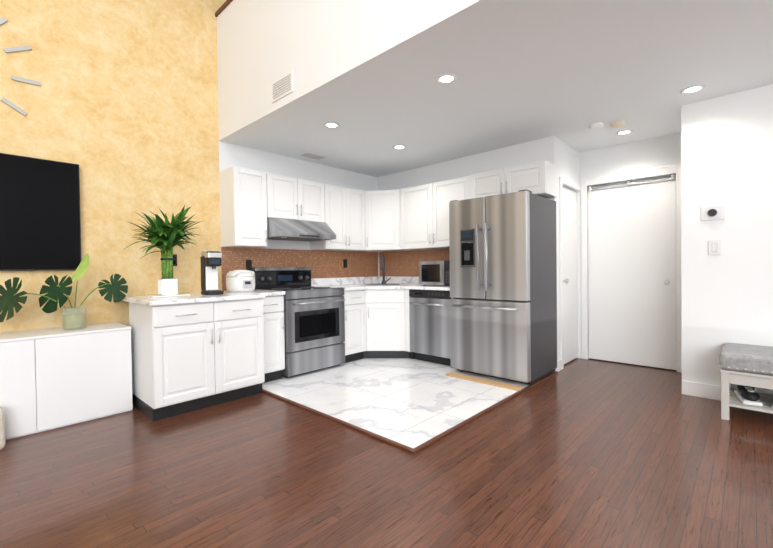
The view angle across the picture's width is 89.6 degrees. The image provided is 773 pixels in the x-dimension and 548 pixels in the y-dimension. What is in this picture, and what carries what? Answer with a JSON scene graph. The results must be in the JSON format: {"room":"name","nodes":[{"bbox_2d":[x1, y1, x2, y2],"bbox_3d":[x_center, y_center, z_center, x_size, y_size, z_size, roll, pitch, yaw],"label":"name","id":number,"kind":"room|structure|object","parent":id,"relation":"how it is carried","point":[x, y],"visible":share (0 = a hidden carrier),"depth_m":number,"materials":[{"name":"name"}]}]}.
{"room":"kitchen","nodes":[
{"label":"kitchen","id":0,"kind":"room"},
{"bbox_2d":[0,0,378,332],"bbox_3d":[-2.722,-1.480,3.267,0.160,5.200,9.800,0,1,43],"label":"wall","id":1,"kind":"structure","parent":0,"point":[119,105],"depth_m":3.52,"materials":[{"name":"paint"}]},
{"bbox_2d":[0,16,40,115],"bbox_3d":[-3.100,-1.506,2.709,0.046,1.045,1.042,0,1,43],"label":"wall clock","id":2,"kind":"object","parent":1,"relation":"attached to","point":[3,19],"visible":1,"depth_m":3.00,"materials":[{"name":"silver metal"}]},
{"bbox_2d":[0,153,80,270],"bbox_3d":[-3.100,-0.458,2.696,0.061,0.880,1.548,0,1,43],"label":"screen","id":3,"kind":"object","parent":1,"relation":"attached to","point":[40,226],"visible":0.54,"depth_m":3.05,"materials":[{"name":"black glass"},{"name":"black plastic"}]},
{"bbox_2d":[173,254,176,265],"bbox_3d":[-2.093,-0.135,3.815,0.010,0.116,0.072,0,1,43],"label":"electrical outlet","id":4,"kind":"object","parent":1,"relation":"attached to","point":[175,260],"visible":0.52,"depth_m":3.83,"materials":[{"name":"black plastic"}]},
{"bbox_2d":[215,0,232,16],"bbox_3d":[1.377,-2.742,1.235,8.599,0.040,0.160,0,1,43],"label":"trim","id":5,"kind":"structure","parent":1,"relation":"attached to","point":[222,7],"depth_m":3.99,"materials":[{"name":"brown wood"}]},
{"bbox_2d":[220,166,275,247],"bbox_3d":[-1.511,-0.695,4.204,0.320,0.805,0.429,0,1,43],"label":"upper cabinet","id":6,"kind":"object","parent":1,"relation":"attached to","point":[247,198],"depth_m":4.07,"materials":[{"name":"white wood"}]},
{"bbox_2d":[272,174,327,223],"bbox_3d":[-1.141,-0.865,4.600,0.320,0.485,0.776,0,1,43],"label":"upper cabinet","id":7,"kind":"object","parent":1,"relation":"attached to","point":[296,199],"depth_m":4.52,"materials":[{"name":"white wood"}]},
{"bbox_2d":[221,247,380,290],"bbox_3d":[-0.935,-0.076,5.041,0.024,0.467,2.416,0,1,43],"label":"backsplash","id":8,"kind":"structure","parent":1,"relation":"attached to","point":[330,264],"depth_m":4.99,"materials":[{"name":"brown tile"}]},
{"bbox_2d":[267,217,335,241],"bbox_3d":[-1.052,-0.509,4.526,0.533,0.217,0.768,0,1,43],"label":"range hood","id":9,"kind":"object","parent":1,"relation":"attached to","point":[290,229],"visible":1,"depth_m":4.35,"materials":[{"name":"silver metal"}]},
{"bbox_2d":[310,184,343,250],"bbox_3d":[-0.756,-0.715,5.011,0.320,0.805,0.459,0,1,43],"label":"upper cabinet","id":10,"kind":"object","parent":1,"relation":"attached to","point":[335,193],"depth_m":4.92,"materials":[{"name":"white wood"}]},
{"bbox_2d":[311,276,377,286],"bbox_3d":[-0.561,0.098,5.441,0.020,0.100,1.283,0,1,43],"label":"backsplash","id":11,"kind":"structure","parent":1,"relation":"attached to","point":[314,282],"depth_m":5.35,"materials":[{"name":"white stone"}]},
{"bbox_2d":[344,187,363,251],"bbox_3d":[-0.507,-0.722,5.244,0.367,0.805,0.449,0,1,43],"label":"upper cabinet","id":12,"kind":"object","parent":1,"relation":"attached to","point":[353,198],"depth_m":5.14,"materials":[{"name":"white wood"}]},
{"bbox_2d":[217,0,512,142],"bbox_3d":[1.385,-2.072,1.245,8.599,1.300,0.120,0,1,43],"label":"wall","id":13,"kind":"structure","parent":0,"point":[320,48],"depth_m":3.06,"materials":[{"name":"white paint"}]},
{"bbox_2d":[272,70,292,102],"bbox_3d":[-0.883,-1.579,3.287,0.320,0.170,0.013,0,1,43],"label":"air vent","id":14,"kind":"object","parent":13,"relation":"attached to","point":[282,87],"visible":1,"depth_m":3.27,"materials":[{"name":"white metal"}]},
{"bbox_2d":[0,358,772,547],"bbox_3d":[0.436,1.153,0.380,8.800,0.060,9.800,0,1,43],"label":"floor","id":15,"kind":"structure","parent":0,"point":[584,453],"depth_m":2.11,"materials":[{"name":"brown wood"}]},
{"bbox_2d":[0,407,4,449],"bbox_3d":[-2.660,1.006,2.382,0.166,0.290,0.460,0,1,43],"label":"cushion","id":16,"kind":"object","parent":15,"relation":"on","point":[2,431],"visible":1,"depth_m":2.51,"materials":[{"name":"beige fabric"}]},
{"bbox_2d":[0,330,39,439],"bbox_3d":[-2.836,0.788,2.683,0.466,0.684,0.584,0,1,43],"label":"base cabinet","id":17,"kind":"object","parent":15,"relation":"on","point":[19,350],"depth_m":2.68,"materials":[{"name":"white wood"}]},
{"bbox_2d":[34,322,132,431],"bbox_3d":[-2.438,0.777,3.109,0.466,0.684,0.583,0,1,43],"label":"base cabinet","id":18,"kind":"object","parent":15,"relation":"on","point":[53,378],"depth_m":2.94,"materials":[{"name":"white wood"}]},
{"bbox_2d":[0,254,127,329],"bbox_3d":[-2.488,0.138,2.989,0.286,0.595,0.842,0,1,43],"label":"monstera plant","id":19,"kind":"object","parent":18,"relation":"on","point":[10,298],"visible":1,"depth_m":3.00,"materials":[{"name":"green plant"}]},
{"bbox_2d":[129,295,273,420],"bbox_3d":[-1.633,0.664,3.465,0.642,0.880,0.967,0,1,43],"label":"base cabinet","id":20,"kind":"object","parent":15,"relation":"on","point":[193,351],"depth_m":3.18,"materials":[{"name":"white wood"}]},
{"bbox_2d":[122,291,284,306],"bbox_3d":[-1.634,0.205,3.630,0.927,0.035,1.283,0,1,43],"label":"countertop","id":21,"kind":"structure","parent":20,"relation":"on","point":[195,297],"depth_m":3.24,"materials":[{"name":"white stone"}]},
{"bbox_2d":[123,205,201,297],"bbox_3d":[-1.894,-0.211,3.365,0.678,0.808,0.642,0,1,43],"label":"bamboo plant","id":22,"kind":"object","parent":21,"relation":"on","point":[166,236],"visible":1,"depth_m":3.31,"materials":[{"name":"green plant"}]},
{"bbox_2d":[200,251,222,294],"bbox_3d":[-1.591,-0.013,3.541,0.200,0.400,0.129,0,1,43],"label":"coffee maker","id":23,"kind":"object","parent":21,"relation":"on","point":[210,262],"visible":1,"depth_m":3.51,"materials":[{"name":"black"}]},
{"bbox_2d":[225,269,254,291],"bbox_3d":[-1.502,0.064,4.011,0.298,0.231,0.289,0,1,43],"label":"rice cooker","id":24,"kind":"object","parent":21,"relation":"on","point":[241,280],"visible":1,"depth_m":3.90,"materials":[{"name":"white plastic"}]},
{"bbox_2d":[274,295,284,379],"bbox_3d":[-1.399,0.653,4.063,0.678,0.880,0.346,0,1,43],"label":"base cabinet","id":25,"kind":"object","parent":15,"relation":"on","point":[279,340],"depth_m":3.92,"materials":[{"name":"white wood"}]},
{"bbox_2d":[342,291,365,362],"bbox_3d":[-0.589,0.631,4.898,0.722,0.880,0.432,0,1,43],"label":"base cabinet","id":26,"kind":"object","parent":15,"relation":"on","point":[355,301],"depth_m":4.67,"materials":[{"name":"white wood"}]},
{"bbox_2d":[366,291,414,358],"bbox_3d":[-0.041,0.621,5.196,1.114,0.880,0.989,0,1,43],"label":"base cabinet","id":27,"kind":"object","parent":15,"relation":"on","point":[387,316],"depth_m":4.79,"materials":[{"name":"white wood"}]},
{"bbox_2d":[334,283,449,294],"bbox_3d":[0.074,0.166,4.862,1.739,0.035,1.303,0,1,43],"label":"countertop","id":28,"kind":"structure","parent":27,"relation":"on","point":[386,288],"depth_m":4.78,"materials":[{"name":"white stone"}]},
{"bbox_2d":[419,261,449,285],"bbox_3d":[0.701,-0.009,4.761,0.500,0.300,0.418,0,1,43],"label":"microwave","id":29,"kind":"object","parent":28,"relation":"on","point":[434,272],"visible":0.75,"depth_m":4.64,"materials":[{"name":"grey metal"}]},
{"bbox_2d":[262,358,527,448],"bbox_3d":[0.030,1.067,4.180,2.614,0.015,2.399,0,1,43],"label":"kitchen tile floor","id":30,"kind":"structure","parent":15,"relation":"on","point":[411,403],"depth_m":3.44,"materials":[{"name":"stone"}]},
{"bbox_2d":[252,267,344,377],"bbox_3d":[-0.978,0.493,4.430,0.773,1.148,0.767,0,1,43],"label":"range oven","id":31,"kind":"object","parent":30,"relation":"on","point":[314,326],"visible":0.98,"depth_m":4.23,"materials":[{"name":"grey metal"}]},
{"bbox_2d":[409,289,450,365],"bbox_3d":[0.688,0.612,4.722,0.596,0.861,0.682,0,1,43],"label":"dishwasher","id":32,"kind":"object","parent":30,"relation":"on","point":[429,315],"visible":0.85,"depth_m":4.51,"materials":[{"name":"grey metal"}]},
{"bbox_2d":[445,372,522,390],"bbox_3d":[0.934,1.046,3.811,0.780,0.012,0.115,0,1,43],"label":"plywood board","id":33,"kind":"object","parent":30,"relation":"on","point":[488,382],"visible":0.98,"depth_m":3.76,"materials":[{"name":"brown wood"}]},
{"bbox_2d":[449,189,556,384],"bbox_3d":[1.208,0.131,4.088,0.846,1.827,0.823,0,1,43],"label":"fridge","id":34,"kind":"object","parent":30,"relation":"on","point":[503,284],"visible":1,"depth_m":3.80,"materials":[{"name":"grey metal"}]},
{"bbox_2d":[262,371,557,453],"bbox_3d":[0.286,1.066,3.920,1.945,0.017,2.429,0,1,43],"label":"trim","id":35,"kind":"structure","parent":15,"relation":"on","point":[426,443],"depth_m":2.86,"materials":[{"name":"brown wood"}]},
{"bbox_2d":[718,343,772,419],"bbox_3d":[2.996,0.810,2.669,1.082,0.497,0.532,0,1,43],"label":"bench","id":36,"kind":"object","parent":15,"relation":"on","point":[746,365],"visible":1,"depth_m":2.79,"materials":[{"name":"grey wood"}]},
{"bbox_2d":[734,385,762,406],"bbox_3d":[2.697,0.860,2.903,0.115,0.160,0.314,0,1,34],"label":"shoe","id":37,"kind":"object","parent":36,"relation":"on","point":[747,395],"depth_m":2.81,"materials":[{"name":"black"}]},
{"bbox_2d":[231,0,772,176],"bbox_3d":[2.549,-1.593,2.490,8.600,0.280,3.270,0,1,43],"label":"ceiling","id":38,"kind":"structure","parent":0,"point":[568,72],"depth_m":2.96,"materials":[{"name":"white paint"}]},
{"bbox_2d":[298,151,326,159],"bbox_3d":[-0.895,-1.437,4.739,0.180,0.010,0.320,0,1,43],"label":"ceiling vent","id":39,"kind":"object","parent":38,"relation":"in","point":[312,155],"visible":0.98,"depth_m":4.71,"materials":[{"name":"white"}]},
{"bbox_2d":[323,122,339,127],"bbox_3d":[-0.528,-1.429,3.736,0.156,0.008,0.156,0,1,43],"label":"recessed light","id":40,"kind":"object","parent":38,"relation":"in","point":[331,125],"visible":1,"depth_m":3.73,"materials":[{"name":"white plastic"}]},
{"bbox_2d":[393,145,405,148],"bbox_3d":[0.148,-1.447,4.432,0.156,0.008,0.156,0,1,43],"label":"recessed light","id":41,"kind":"object","parent":38,"relation":"in","point":[399,146],"visible":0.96,"depth_m":4.42,"materials":[{"name":"white plastic"}]},
{"bbox_2d":[436,73,456,83],"bbox_3d":[0.438,-1.428,2.847,0.156,0.008,0.156,0,1,43],"label":"recessed light","id":42,"kind":"object","parent":38,"relation":"in","point":[447,78],"visible":1,"depth_m":2.84,"materials":[{"name":"white plastic"}]},
{"bbox_2d":[589,122,602,129],"bbox_3d":[2.055,-1.446,3.816,0.128,0.038,0.128,0,1,43],"label":"smoke detector","id":43,"kind":"object","parent":38,"relation":"attached to","point":[596,126],"visible":1,"depth_m":3.78,"materials":[{"name":"white plastic"}]},
{"bbox_2d":[610,120,624,127],"bbox_3d":[2.243,-1.448,3.776,0.128,0.038,0.128,0,1,43],"label":"smoke detector","id":44,"kind":"object","parent":38,"relation":"attached to","point":[618,124],"visible":1,"depth_m":3.75,"materials":[{"name":"beige plastic"}]},
{"bbox_2d":[616,130,632,134],"bbox_3d":[2.469,-1.470,4.040,0.156,0.008,0.156,0,1,43],"label":"recessed light","id":45,"kind":"object","parent":38,"relation":"in","point":[623,132],"visible":1,"depth_m":4.04,"materials":[{"name":"white plastic"}]},
{"bbox_2d":[680,85,704,93],"bbox_3d":[2.416,-1.456,3.069,0.156,0.008,0.156,0,1,43],"label":"recessed light","id":46,"kind":"object","parent":38,"relation":"in","point":[692,89],"visible":1,"depth_m":3.07,"materials":[{"name":"white plastic"}]},
{"bbox_2d":[560,140,580,357],"bbox_3d":[2.094,-0.217,4.553,0.120,2.520,0.690,0,1,43],"label":"wall","id":47,"kind":"structure","parent":0,"point":[569,163],"depth_m":4.66,"materials":[{"name":"white paint"}]},
{"bbox_2d":[559,177,580,368],"bbox_3d":[2.137,-0.011,4.498,0.015,2.110,0.700,0,1,43],"label":"door frame","id":48,"kind":"structure","parent":47,"relation":"attached to","point":[569,183],"depth_m":4.25,"materials":[{"name":"white wood"}]},
{"bbox_2d":[563,187,577,363],"bbox_3d":[2.146,0.017,4.531,0.128,2.028,0.630,0,1,43],"label":"entry door","id":49,"kind":"structure","parent":47,"relation":"in","point":[570,331],"depth_m":4.59,"materials":[{"name":"white wood"}]},
{"bbox_2d":[378,84,772,393],"bbox_3d":[3.075,-0.207,3.054,8.600,2.520,0.160,0,1,43],"label":"wall","id":50,"kind":"structure","parent":0,"point":[727,163],"depth_m":3.24,"materials":[{"name":"white paint"}]},
{"bbox_2d":[364,189,399,251],"bbox_3d":[-0.062,-0.730,5.424,0.770,0.805,0.637,0,1,43],"label":"upper cabinet","id":51,"kind":"object","parent":50,"relation":"attached to","point":[381,207],"depth_m":5.25,"materials":[{"name":"white wood"}]},
{"bbox_2d":[378,275,418,282],"bbox_3d":[0.512,0.087,5.329,1.739,0.100,0.020,0,1,43],"label":"backsplash","id":52,"kind":"structure","parent":50,"relation":"attached to","point":[381,279],"depth_m":5.59,"materials":[{"name":"white stone"}]},
{"bbox_2d":[381,249,449,276],"bbox_3d":[0.526,-0.148,5.322,1.710,0.367,0.008,0,1,43],"label":"backsplash","id":53,"kind":"structure","parent":50,"relation":"attached to","point":[397,263],"depth_m":5.51,"materials":[{"name":"brown tile"}]},
{"bbox_2d":[400,175,471,250],"bbox_3d":[0.648,-0.732,4.955,1.144,0.805,0.351,0,1,43],"label":"upper cabinet","id":54,"kind":"object","parent":50,"relation":"attached to","point":[404,219],"depth_m":4.87,"materials":[{"name":"white wood"}]},
{"bbox_2d":[472,160,557,197],"bbox_3d":[1.380,-0.971,4.272,0.854,0.325,0.340,0,1,43],"label":"upper cabinet","id":55,"kind":"object","parent":50,"relation":"attached to","point":[541,177],"depth_m":4.06,"materials":[{"name":"white wood"}]},
{"bbox_2d":[701,205,723,220],"bbox_3d":[2.718,-0.511,3.244,0.150,0.120,0.036,0,1,43],"label":"thermostat","id":56,"kind":"object","parent":50,"relation":"attached to","point":[715,212],"visible":1,"depth_m":3.24,"materials":[{"name":"white plastic"}]},
{"bbox_2d":[708,240,720,254],"bbox_3d":[2.738,-0.220,3.246,0.080,0.124,0.018,0,1,43],"label":"switch plate","id":57,"kind":"object","parent":50,"relation":"attached to","point":[714,247],"visible":1,"depth_m":3.24,"materials":[{"name":"white plastic"}]},
{"bbox_2d":[682,380,772,400],"bbox_3d":[4.381,0.995,1.743,4.899,0.120,0.014,0,1,43],"label":"baseboard","id":58,"kind":"structure","parent":50,"relation":"attached to","point":[703,390],"depth_m":3.31,"materials":[{"name":"white wood"}]},
{"bbox_2d":[580,132,680,358],"bbox_3d":[2.765,-0.224,4.480,1.200,2.520,0.120,0,1,43],"label":"wall","id":59,"kind":"structure","parent":0,"point":[660,151],"depth_m":4.41,"materials":[{"name":"white paint"}]},
{"bbox_2d":[581,164,681,372],"bbox_3d":[2.755,-0.058,4.398,1.023,2.190,0.017,0,1,43],"label":"trim","id":60,"kind":"structure","parent":59,"relation":"attached to","point":[651,172],"depth_m":4.33,"materials":[{"name":"white wood"}]},
{"bbox_2d":[588,175,675,369],"bbox_3d":[2.753,-0.014,4.415,0.860,2.078,0.099,0,1,43],"label":"closet door","id":61,"kind":"structure","parent":59,"relation":"in","point":[632,273],"depth_m":4.39,"materials":[{"name":"painted wood"},{"name":"metal"}]}
]}

